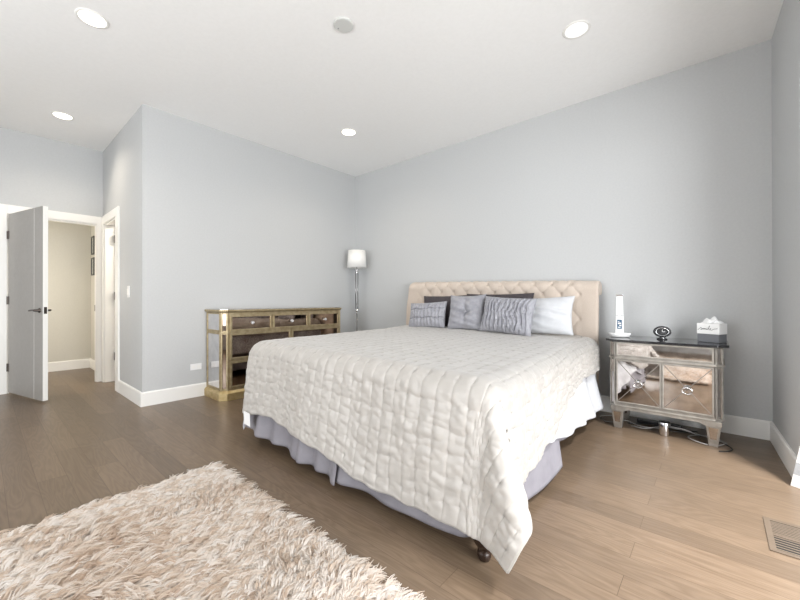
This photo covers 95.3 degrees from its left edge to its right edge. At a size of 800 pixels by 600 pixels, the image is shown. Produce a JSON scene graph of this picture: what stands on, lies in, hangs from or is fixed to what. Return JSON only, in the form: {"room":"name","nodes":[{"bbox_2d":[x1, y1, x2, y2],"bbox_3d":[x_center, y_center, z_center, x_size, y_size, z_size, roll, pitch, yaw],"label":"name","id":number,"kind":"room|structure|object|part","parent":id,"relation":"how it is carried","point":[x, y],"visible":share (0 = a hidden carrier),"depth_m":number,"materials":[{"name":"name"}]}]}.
{"room":"bedroom","nodes":[
{"label":"bedroom","id":0,"kind":"room"},
{"bbox_2d":[0,127,102,349],"bbox_3d":[-5.029,-0.445,3.561,0.060,3.017,3.579,0,0,41],"label":"wall","id":1,"kind":"structure","parent":0,"point":[36,171],"depth_m":4.43,"materials":[{"name":"paint"}]},
{"bbox_2d":[6,206,50,400],"bbox_3d":[-4.056,0.035,3.965,0.865,2.013,0.146,0,0,26],"label":"door","id":2,"kind":"structure","parent":1,"relation":"in","point":[27,233],"depth_m":3.90,"materials":[{"name":"paint"}]},
{"bbox_3d":[-3.796,0.108,3.786,0.142,0.052,0.053,0,0,26],"label":"handle","id":3,"kind":"part","parent":2,"relation":"part of","materials":[{"name":"grey metal"}]},
{"bbox_2d":[0,204,100,394],"bbox_3d":[-4.240,-0.010,4.455,0.078,2.150,0.945,0,0,41],"label":"trim","id":4,"kind":"structure","parent":1,"relation":"attached to","point":[56,216],"depth_m":4.17,"materials":[{"name":"white paint"}]},
{"bbox_2d":[48,221,90,361],"bbox_3d":[-5.545,-0.441,5.148,0.120,3.017,1.900,0,0,41],"label":"wall","id":5,"kind":"structure","parent":0,"point":[69,245],"depth_m":5.59,"materials":[{"name":"paint"}]},
{"bbox_2d":[48,358,94,371],"bbox_3d":[-4.997,0.995,4.707,1.280,0.142,1.755,0,0,41],"label":"baseboard","id":6,"kind":"structure","parent":5,"relation":"attached to","point":[81,363],"depth_m":5.59,"materials":[{"name":"white paint"}]},
{"bbox_2d":[91,226,94,359],"bbox_3d":[-4.388,-0.441,5.412,1.280,3.017,0.105,0,0,41],"label":"wall","id":7,"kind":"structure","parent":0,"point":[92,227],"depth_m":5.71,"materials":[{"name":"paint"}]},
{"bbox_2d":[91,236,94,254],"bbox_3d":[-4.740,-0.842,5.634,0.200,0.280,0.022,0,0,41],"label":"picture frame","id":8,"kind":"object","parent":7,"relation":"attached to","point":[92,237],"visible":0.84,"depth_m":5.61,"materials":[{"name":"grey"}]},
{"bbox_2d":[91,257,94,275],"bbox_3d":[-4.740,-0.517,5.633,0.200,0.270,0.022,0,0,41],"label":"picture frame","id":9,"kind":"object","parent":7,"relation":"attached to","point":[93,258],"visible":0.87,"depth_m":5.59,"materials":[{"name":"grey"}]},
{"bbox_2d":[103,104,155,391],"bbox_3d":[-3.200,-0.445,4.263,1.780,3.017,0.120,0,0,41],"label":"wall","id":10,"kind":"structure","parent":0,"point":[129,161],"depth_m":3.75,"materials":[{"name":"paint"}]},
{"bbox_2d":[101,206,119,391],"bbox_3d":[-3.533,-0.011,4.540,0.877,2.150,0.138,0,0,41],"label":"trim","id":11,"kind":"structure","parent":10,"relation":"attached to","point":[110,251],"depth_m":4.73,"materials":[{"name":"white paint"}]},
{"bbox_2d":[127,286,129,296],"bbox_3d":[-2.943,-0.090,3.953,0.084,0.125,0.010,0,0,41],"label":"light switch","id":12,"kind":"object","parent":10,"relation":"attached to","point":[128,287],"visible":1,"depth_m":3.93,"materials":[{"name":"white plastic"}]},
{"bbox_2d":[118,380,140,406],"bbox_3d":[-2.906,0.991,3.915,0.885,0.142,0.016,0,0,41],"label":"baseboard","id":13,"kind":"structure","parent":10,"relation":"attached to","point":[124,389],"depth_m":3.88,"materials":[{"name":"white paint"}]},
{"bbox_2d":[156,109,355,389],"bbox_3d":[-1.642,-0.445,4.792,0.120,3.017,2.721,0,0,41],"label":"wall","id":14,"kind":"structure","parent":0,"point":[241,223],"depth_m":4.31,"materials":[{"name":"paint"}]},
{"bbox_2d":[140,382,205,406],"bbox_3d":[-1.634,0.992,4.692,0.016,0.142,2.857,0,0,41],"label":"baseboard","id":15,"kind":"structure","parent":14,"relation":"attached to","point":[166,395],"depth_m":3.81,"materials":[{"name":"white paint"}]},
{"bbox_2d":[190,363,201,369],"bbox_3d":[-2.238,0.732,4.003,0.008,0.068,0.114,0,0,41],"label":"wall outlet","id":16,"kind":"object","parent":14,"relation":"attached to","point":[197,366],"visible":1,"depth_m":4.00,"materials":[{"name":"white plastic"}]},
{"bbox_2d":[0,0,783,176],"bbox_3d":[-2.501,-2.007,3.183,9.900,0.100,6.520,0,0,41],"label":"ceiling","id":17,"kind":"structure","parent":0,"point":[412,78],"depth_m":2.99,"materials":[{"name":"paint"}]},
{"bbox_2d":[50,111,74,119],"bbox_3d":[-3.577,-1.951,3.868,0.188,0.006,0.188,0,0,41],"label":"recessed light","id":18,"kind":"object","parent":17,"relation":"in","point":[61,115],"visible":1,"depth_m":3.85,"materials":[{"name":"white paint"}]},
{"bbox_2d":[74,8,109,28],"bbox_3d":[-2.141,-1.955,2.539,0.188,0.006,0.188,0,0,41],"label":"recessed light","id":19,"kind":"object","parent":17,"relation":"in","point":[89,17],"visible":1,"depth_m":2.53,"materials":[{"name":"white paint"}]},
{"bbox_2d":[333,17,352,32],"bbox_3d":[-0.402,-1.952,2.593,0.140,0.016,0.140,0,0,41],"label":"smoke detector","id":20,"kind":"object","parent":17,"relation":"attached to","point":[341,24],"visible":1,"depth_m":2.58,"materials":[{"name":"grey plastic"}]},
{"bbox_2d":[341,128,356,135],"bbox_3d":[-0.598,-1.953,4.251,0.188,0.006,0.188,0,0,41],"label":"recessed light","id":21,"kind":"object","parent":17,"relation":"in","point":[347,131],"visible":1,"depth_m":4.25,"materials":[{"name":"white paint"}]},
{"bbox_2d":[562,20,590,38],"bbox_3d":[1.280,-1.958,2.648,0.188,0.006,0.188,0,0,41],"label":"recessed light","id":22,"kind":"object","parent":17,"relation":"in","point":[576,29],"visible":1,"depth_m":2.64,"materials":[{"name":"white paint"}]},
{"bbox_2d":[0,368,799,599],"bbox_3d":[-2.498,1.110,3.176,9.900,0.100,6.520,0,0,41],"label":"floor","id":23,"kind":"structure","parent":0,"point":[630,512],"depth_m":1.94,"materials":[{"name":"brown wood"}]},
{"bbox_2d":[0,461,425,599],"bbox_3d":[-1.038,1.045,0.652,2.285,0.013,2.225,0,0,41],"label":"shag rug","id":24,"kind":"object","parent":23,"relation":"on","point":[202,533],"visible":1,"depth_m":1.47,"materials":[{"name":"beige fur"}]},
{"bbox_2d":[204,307,341,400],"bbox_3d":[-1.463,0.581,4.546,0.461,0.962,1.675,0,0,41],"label":"dresser","id":25,"kind":"object","parent":23,"relation":"on","point":[231,334],"visible":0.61,"depth_m":4.01,"materials":[{"name":"gold metal"}]},
{"bbox_2d":[208,314,218,329],"bbox_3d":[-2.021,0.238,3.962,0.297,0.177,0.006,0,0,41],"label":"mirror","id":26,"kind":"object","parent":25,"relation":"on","point":[213,319],"depth_m":3.96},
{"bbox_2d":[208,333,218,387],"bbox_3d":[-2.020,0.651,3.962,0.297,0.570,0.006,0,0,41],"label":"mirror","id":27,"kind":"object","parent":25,"relation":"on","point":[213,338],"depth_m":3.96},
{"bbox_3d":[-2.027,0.548,3.964,0.344,0.827,0.012,0,0,41],"label":"frame","id":28,"kind":"part","parent":25,"relation":"part of","materials":[{"name":"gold metal"}]},
{"bbox_3d":[-1.855,0.548,3.853,0.074,0.827,0.012,0,0,-4],"label":"corner post","id":29,"kind":"part","parent":25,"relation":"part of","materials":[{"name":"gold metal"}]},
{"bbox_2d":[223,314,225,330],"bbox_3d":[-1.856,0.238,3.857,0.035,0.177,0.005,0,0,-4],"label":"mirror","id":30,"kind":"object","parent":25,"relation":"on","point":[224,315],"depth_m":3.85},
{"bbox_2d":[223,335,225,388],"bbox_3d":[-1.855,0.651,3.856,0.035,0.570,0.005,0,0,-4],"label":"mirror","id":31,"kind":"object","parent":25,"relation":"on","point":[224,336],"depth_m":3.85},
{"bbox_3d":[-1.563,0.796,4.141,0.016,0.280,0.726,0,0,41],"label":"drawer","id":32,"kind":"part","parent":25,"relation":"part of","materials":[{"name":"gold metal"}]},
{"bbox_3d":[-1.566,0.796,4.143,0.006,0.236,0.682,0,0,41],"label":"mirror panel","id":33,"kind":"part","parent":25,"relation":"part of","materials":[{"name":"black mirror"}]},
{"bbox_3d":[-1.645,0.249,4.048,0.016,0.175,0.479,0,0,41],"label":"drawer","id":34,"kind":"part","parent":25,"relation":"part of","materials":[{"name":"gold metal"}]},
{"bbox_3d":[-1.648,0.249,4.051,0.006,0.131,0.435,0,0,41],"label":"mirror panel","id":35,"kind":"part","parent":25,"relation":"part of","materials":[{"name":"silver metal"}]},
{"bbox_3d":[-1.563,0.496,4.141,0.016,0.280,0.726,0,0,41],"label":"drawer","id":36,"kind":"part","parent":25,"relation":"part of","materials":[{"name":"gold metal"}]},
{"bbox_3d":[-1.566,0.496,4.144,0.006,0.236,0.682,0,0,41],"label":"mirror panel","id":37,"kind":"part","parent":25,"relation":"part of","materials":[{"name":"silver metal"}]},
{"bbox_3d":[-1.473,0.347,4.554,0.408,0.020,1.627,0,0,41],"label":"moulding","id":38,"kind":"part","parent":25,"relation":"part of","materials":[{"name":"gold metal"}]},
{"bbox_2d":[212,307,339,309],"bbox_3d":[-1.472,0.102,4.554,0.406,0.004,1.627,0,0,41],"label":"mirror","id":39,"kind":"object","parent":25,"relation":"on","point":[296,308],"depth_m":4.43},
{"bbox_3d":[-1.320,0.249,4.422,0.016,0.175,0.479,0,0,41],"label":"drawer","id":40,"kind":"part","parent":25,"relation":"part of","materials":[{"name":"gold metal"}]},
{"bbox_3d":[-1.323,0.249,4.425,0.006,0.131,0.435,0,0,41],"label":"mirror panel","id":41,"kind":"part","parent":25,"relation":"part of","materials":[{"name":"silver metal"}]},
{"bbox_3d":[-1.077,0.497,4.702,0.016,0.280,0.726,0,0,41],"label":"drawer","id":42,"kind":"part","parent":25,"relation":"part of","materials":[{"name":"gold metal"}]},
{"bbox_3d":[-1.080,0.497,4.705,0.006,0.236,0.682,0,0,41],"label":"mirror panel","id":43,"kind":"part","parent":25,"relation":"part of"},
{"bbox_3d":[-0.996,0.250,4.796,0.016,0.175,0.479,0,0,41],"label":"drawer","id":44,"kind":"part","parent":25,"relation":"part of","materials":[{"name":"gold metal"}]},
{"bbox_3d":[-0.999,0.250,4.799,0.006,0.131,0.435,0,0,41],"label":"mirror panel","id":45,"kind":"part","parent":25,"relation":"part of","materials":[{"name":"silver metal"}]},
{"bbox_2d":[347,250,366,330],"bbox_3d":[-0.644,0.164,5.448,0.290,1.800,0.290,0,0,-22],"label":"floor lamp","id":46,"kind":"object","parent":23,"relation":"on","point":[356,258],"visible":0.79,"depth_m":5.36,"materials":[{"name":"silver metal"}]},
{"bbox_3d":[-0.645,-0.609,5.450,0.290,0.255,0.290,0,0,41],"label":"lamp shade","id":47,"kind":"part","parent":46,"relation":"part of","materials":[{"name":"white fabric"}]},
{"bbox_2d":[406,280,601,561],"bbox_3d":[0.264,0.409,3.205,2.466,1.296,2.586,0,0,41],"label":"bed","id":48,"kind":"object","parent":23,"relation":"on","point":[585,309],"visible":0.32,"depth_m":3.62,"materials":[{"name":"beige fabric"}]},
{"bbox_2d":[246,415,566,536],"bbox_3d":[0.252,0.828,3.005,2.248,0.381,2.332,0,0,41],"label":"bed skirt","id":49,"kind":"object","parent":48,"relation":"hanging from","point":[550,464],"visible":0.12,"depth_m":2.04,"materials":[{"name":"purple fabric"}]},
{"bbox_3d":[-0.528,0.820,3.540,0.715,0.362,2.492,0,0,19],"label":"skirt panel","id":50,"kind":"part","parent":49,"relation":"part of","materials":[{"name":"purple fabric"}]},
{"bbox_3d":[-0.487,0.826,2.149,0.395,0.380,0.073,0,0,41],"label":"skirt panel","id":51,"kind":"part","parent":49,"relation":"part of","materials":[{"name":"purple fabric"}]},
{"bbox_3d":[-0.020,0.825,1.786,0.867,0.381,0.071,0,0,39],"label":"skirt panel","id":52,"kind":"part","parent":49,"relation":"part of","materials":[{"name":"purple fabric"}]},
{"bbox_3d":[0.695,0.820,1.868,0.069,0.373,0.830,0,0,39],"label":"skirt panel","id":53,"kind":"part","parent":49,"relation":"part of","materials":[{"name":"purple fabric"}]},
{"bbox_3d":[0.343,0.971,1.483,0.100,0.165,0.100,0,0,41],"label":"leg","id":54,"kind":"part","parent":48,"relation":"part of","materials":[{"name":"brown wood"}]},
{"bbox_3d":[0.996,0.396,4.163,2.315,1.272,0.180,0,0,41],"label":"headboard","id":55,"kind":"part","parent":48,"relation":"part of","materials":[{"name":"beige fabric"}]},
{"bbox_3d":[0.293,0.575,3.083,2.132,0.355,2.240,0,0,41],"label":"mattress","id":56,"kind":"object","parent":48,"relation":"on","visible":0},
{"bbox_2d":[242,325,599,573],"bbox_3d":[0.383,0.771,2.876,2.192,0.407,2.398,0,0,41],"label":"quilt","id":57,"kind":"object","parent":56,"relation":"on","point":[451,425],"visible":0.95,"depth_m":1.82,"materials":[{"name":"beige fabric"}]},
{"bbox_2d":[409,301,446,327],"bbox_3d":[0.306,0.170,4.126,0.509,0.316,0.165,0,0,35],"label":"throw cushion","id":58,"kind":"object","parent":57,"relation":"on","point":[421,314],"visible":0.98,"depth_m":4.06,"materials":[{"name":"grey fabric"}]},
{"bbox_2d":[424,294,472,326],"bbox_3d":[0.523,0.129,4.147,0.662,0.377,0.128,0,0,37],"label":"pillow","id":59,"kind":"object","parent":57,"relation":"on","point":[427,299],"visible":0.16,"depth_m":4.14,"materials":[{"name":"grey fabric"}]},
{"bbox_2d":[447,294,485,329],"bbox_3d":[0.686,0.130,3.796,0.421,0.381,0.166,0,0,36],"label":"throw cushion","id":60,"kind":"object","parent":57,"relation":"on","point":[466,312],"visible":0.99,"depth_m":3.74,"materials":[{"name":"grey fabric"}]},
{"bbox_2d":[467,293,533,313],"bbox_3d":[1.040,0.121,3.883,0.780,0.384,0.102,0,0,44],"label":"pillow","id":61,"kind":"object","parent":57,"relation":"on","point":[525,295],"visible":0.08,"depth_m":3.77,"materials":[{"name":"grey fabric"}]},
{"bbox_2d":[479,296,536,335],"bbox_3d":[0.999,0.144,3.421,0.547,0.370,0.193,0,0,45],"label":"throw cushion","id":62,"kind":"object","parent":57,"relation":"on","point":[504,315],"visible":1,"depth_m":3.34,"materials":[{"name":"grey fabric"}]},
{"bbox_2d":[531,296,574,334],"bbox_3d":[1.262,0.149,3.460,0.190,0.372,0.754,0,0,-45],"label":"pillow","id":63,"kind":"object","parent":57,"relation":"on","point":[551,315],"visible":0.43,"depth_m":3.27,"materials":[{"name":"white fabric"}]},
{"bbox_2d":[550,374,602,442],"bbox_3d":[1.057,0.653,2.426,0.242,0.540,2.211,0,0,37],"label":"sheet","id":64,"kind":"object","parent":56,"relation":"on","point":[583,406],"visible":0.14,"depth_m":2.64,"materials":[{"name":"white fabric"}]},
{"bbox_2d":[599,415,657,427],"bbox_3d":[1.972,1.048,3.135,0.460,0.014,0.207,0,0,41],"label":"power cable","id":65,"kind":"object","parent":23,"relation":"on","point":[601,415],"visible":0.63,"depth_m":3.16,"materials":[{"name":"grey plastic"}]},
{"bbox_2d":[637,417,680,429],"bbox_3d":[2.171,1.037,3.062,0.300,0.034,0.050,0,0,41],"label":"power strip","id":66,"kind":"object","parent":23,"relation":"on","point":[639,420],"visible":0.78,"depth_m":3.08,"materials":[{"name":"black plastic"}]},
{"bbox_2d":[628,423,696,432],"bbox_3d":[2.145,1.047,2.991,0.466,0.012,0.098,0,0,33],"label":"power cable","id":67,"kind":"object","parent":23,"relation":"on","point":[628,423],"visible":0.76,"depth_m":2.92,"materials":[{"name":"black plastic"}]},
{"bbox_2d":[631,425,695,434],"bbox_3d":[2.079,1.022,2.894,0.424,0.062,0.060,0,0,40],"label":"power cable","id":68,"kind":"object","parent":23,"relation":"on","point":[631,425],"visible":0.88,"depth_m":2.92,"materials":[{"name":"grey plastic"}]},
{"bbox_2d":[658,420,670,436],"bbox_3d":[2.062,1.001,2.845,0.080,0.106,0.080,0,0,41],"label":"power adapter","id":69,"kind":"object","parent":23,"relation":"on","point":[664,426],"visible":1,"depth_m":2.82,"materials":[{"name":"silver metal"}]},
{"bbox_2d":[606,336,728,446],"bbox_3d":[2.134,0.687,2.944,0.774,0.735,0.457,0,0,41],"label":"nightstand","id":70,"kind":"object","parent":23,"relation":"on","point":[678,378],"visible":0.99,"depth_m":2.77,"materials":[{"name":"silver glass"}]},
{"bbox_3d":[1.768,0.598,3.031,0.010,0.515,0.060,0,0,-4],"label":"corner post","id":71,"kind":"part","parent":70,"relation":"part of","materials":[{"name":"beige metal"}]},
{"bbox_2d":[612,359,613,400],"bbox_3d":[1.771,0.665,3.031,0.004,0.350,0.036,0,0,-4],"label":"mirror","id":72,"kind":"object","parent":70,"relation":"on","point":[612,359],"depth_m":3.03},
{"bbox_3d":[1.815,0.963,3.033,0.096,0.186,0.096,0,0,41],"label":"leg","id":73,"kind":"part","parent":70,"relation":"part of","materials":[{"name":"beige metal"}]},
{"bbox_2d":[614,411,620,421],"bbox_3d":[1.792,0.980,3.008,0.053,0.126,0.020,0,0,41],"label":"mirror","id":74,"kind":"object","parent":70,"relation":"attached to","point":[617,414],"depth_m":3.00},
{"bbox_2d":[609,294,630,336],"bbox_3d":[1.901,0.134,3.158,0.166,0.372,0.120,0,0,29],"label":"desk lamp","id":75,"kind":"object","parent":70,"relation":"on","point":[619,328],"visible":1,"depth_m":3.15,"materials":[{"name":"white plastic"}]},
{"bbox_3d":[1.902,0.131,3.160,0.064,0.327,0.020,0,0,29],"label":"stem","id":76,"kind":"part","parent":75,"relation":"part of","materials":[{"name":"white plastic"}]},
{"bbox_3d":[2.018,0.963,3.267,0.096,0.186,0.096,0,0,41],"label":"leg","id":77,"kind":"part","parent":70,"relation":"part of","materials":[{"name":"beige wood"}]},
{"bbox_3d":[1.880,0.664,2.886,0.070,0.072,0.020,0,0,41],"label":"ring pull","id":78,"kind":"part","parent":70,"relation":"part of","materials":[{"name":"silver metal"}]},
{"bbox_3d":[1.887,0.660,2.895,0.303,0.350,0.012,0,0,41],"label":"door","id":79,"kind":"part","parent":70,"relation":"part of","materials":[{"name":"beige metal"}]},
{"bbox_3d":[1.889,0.660,2.897,0.281,0.328,0.006,0,0,41],"label":"mirror panel","id":80,"kind":"part","parent":70,"relation":"part of","materials":[{"name":"silver metal"}]},
{"bbox_2d":[653,326,670,339],"bbox_3d":[2.127,0.265,2.961,0.120,0.108,0.043,0,0,31],"label":"desk clock","id":81,"kind":"object","parent":70,"relation":"on","point":[661,332],"visible":1,"depth_m":2.95,"materials":[{"name":"black plastic"}]},
{"bbox_3d":[2.004,0.399,2.796,0.610,0.112,0.010,0,0,41],"label":"drawer","id":82,"kind":"part","parent":70,"relation":"part of","materials":[{"name":"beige metal"}]},
{"bbox_3d":[2.005,0.399,2.797,0.586,0.088,0.004,0,0,41],"label":"mirror panel","id":83,"kind":"part","parent":70,"relation":"part of","materials":[{"name":"silver metal"}]},
{"bbox_3d":[2.143,0.862,2.954,0.718,0.015,0.429,0,0,41],"label":"moulding","id":84,"kind":"part","parent":70,"relation":"part of","materials":[{"name":"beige metal"}]},
{"bbox_3d":[2.141,0.471,2.953,0.730,0.018,0.435,0,0,41],"label":"moulding","id":85,"kind":"part","parent":70,"relation":"part of","materials":[{"name":"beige metal"}]},
{"bbox_3d":[2.112,0.663,2.685,0.070,0.072,0.020,0,0,41],"label":"ring pull","id":86,"kind":"part","parent":70,"relation":"part of","materials":[{"name":"silver metal"}]},
{"bbox_3d":[2.119,0.659,2.693,0.303,0.350,0.012,0,0,41],"label":"door","id":87,"kind":"part","parent":70,"relation":"part of","materials":[{"name":"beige metal"}]},
{"bbox_3d":[2.121,0.659,2.696,0.281,0.328,0.006,0,0,41],"label":"mirror panel","id":88,"kind":"part","parent":70,"relation":"part of","materials":[{"name":"silver metal"}]},
{"bbox_2d":[697,316,726,342],"bbox_3d":[2.365,0.221,2.767,0.119,0.196,0.144,0,0,-25],"label":"tissue box","id":89,"kind":"object","parent":70,"relation":"on","point":[712,330],"visible":1,"depth_m":2.73,"materials":[{"name":"white cardboard"}]},
{"bbox_2d":[708,427,717,439],"bbox_3d":[2.245,0.979,2.614,0.053,0.126,0.020,0,0,41],"label":"mirror","id":90,"kind":"object","parent":70,"relation":"attached to","point":[712,431],"depth_m":2.61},
{"bbox_3d":[2.268,0.961,2.640,0.096,0.186,0.096,0,0,41],"label":"leg","id":91,"kind":"part","parent":70,"relation":"part of","materials":[{"name":"beige metal"}]},
{"bbox_3d":[2.270,0.597,2.595,0.060,0.515,0.010,0,0,-4],"label":"corner post","id":92,"kind":"part","parent":70,"relation":"part of","materials":[{"name":"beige metal"}]},
{"bbox_2d":[718,349,720,362],"bbox_3d":[2.270,0.400,2.598,0.036,0.102,0.004,0,0,-4],"label":"mirror","id":93,"kind":"object","parent":70,"relation":"on","point":[719,350],"depth_m":2.60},
{"bbox_2d":[718,369,720,417],"bbox_3d":[2.270,0.664,2.598,0.036,0.350,0.004,0,0,-4],"label":"mirror","id":94,"kind":"object","parent":70,"relation":"on","point":[719,370],"depth_m":2.60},
{"bbox_2d":[670,427,726,445],"bbox_3d":[2.287,1.046,2.814,0.212,0.014,0.380,0,0,1],"label":"power cable","id":95,"kind":"object","parent":23,"relation":"on","point":[670,427],"visible":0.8,"depth_m":2.80,"materials":[{"name":"grey plastic"}]},
{"bbox_2d":[719,442,732,451],"bbox_3d":[2.306,1.046,2.595,0.091,0.011,0.219,0,0,33],"label":"power cable","id":96,"kind":"object","parent":23,"relation":"on","point":[719,442],"visible":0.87,"depth_m":2.56,"materials":[{"name":"black plastic"}]},
{"bbox_2d":[763,516,799,559],"bbox_3d":[1.712,1.050,1.602,0.148,0.004,0.314,0,0,41],"label":"floor vent","id":97,"kind":"object","parent":23,"relation":"in","point":[783,538],"visible":1,"depth_m":1.61,"materials":[{"name":"beige"}]},
{"bbox_2d":[791,448,799,488],"bbox_3d":[2.237,0.882,2.014,0.014,0.338,0.118,0,0,-18],"label":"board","id":98,"kind":"object","parent":23,"relation":"on","point":[795,482],"visible":1,"depth_m":2.04,"materials":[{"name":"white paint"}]},
{"bbox_3d":[2.237,1.016,2.014,0.014,0.070,0.118,0,0,-18],"label":"panel","id":99,"kind":"part","parent":98,"relation":"part of","materials":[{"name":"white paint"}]},
{"bbox_3d":[2.241,0.811,2.003,0.014,0.197,0.094,0,0,-18],"label":"panel","id":100,"kind":"part","parent":98,"relation":"part of","materials":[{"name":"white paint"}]},
{"bbox_2d":[355,39,772,421],"bbox_3d":[1.152,-0.450,4.246,5.056,3.017,0.120,0,0,41],"label":"wall","id":101,"kind":"structure","parent":0,"point":[657,191],"depth_m":3.36,"materials":[{"name":"paint"}]},
{"bbox_2d":[600,396,771,439],"bbox_3d":[1.047,0.988,4.245,4.620,0.142,0.016,0,0,41],"label":"baseboard","id":102,"kind":"structure","parent":101,"relation":"attached to","point":[743,426],"depth_m":2.87,"materials":[{"name":"white paint"}]},
{"bbox_2d":[771,0,799,455],"bbox_3d":[0.882,-0.459,0.229,0.120,3.017,6.312,0,0,38],"label":"wall","id":103,"kind":"structure","parent":0,"point":[785,39],"depth_m":2.32,"materials":[{"name":"paint"}]},
{"bbox_2d":[770,422,796,476],"bbox_3d":[2.510,0.982,2.389,0.016,0.142,0.871,0,0,38],"label":"baseboard","id":104,"kind":"structure","parent":103,"relation":"attached to","point":[787,455],"depth_m":2.36,"materials":[{"name":"white paint"}]}
]}

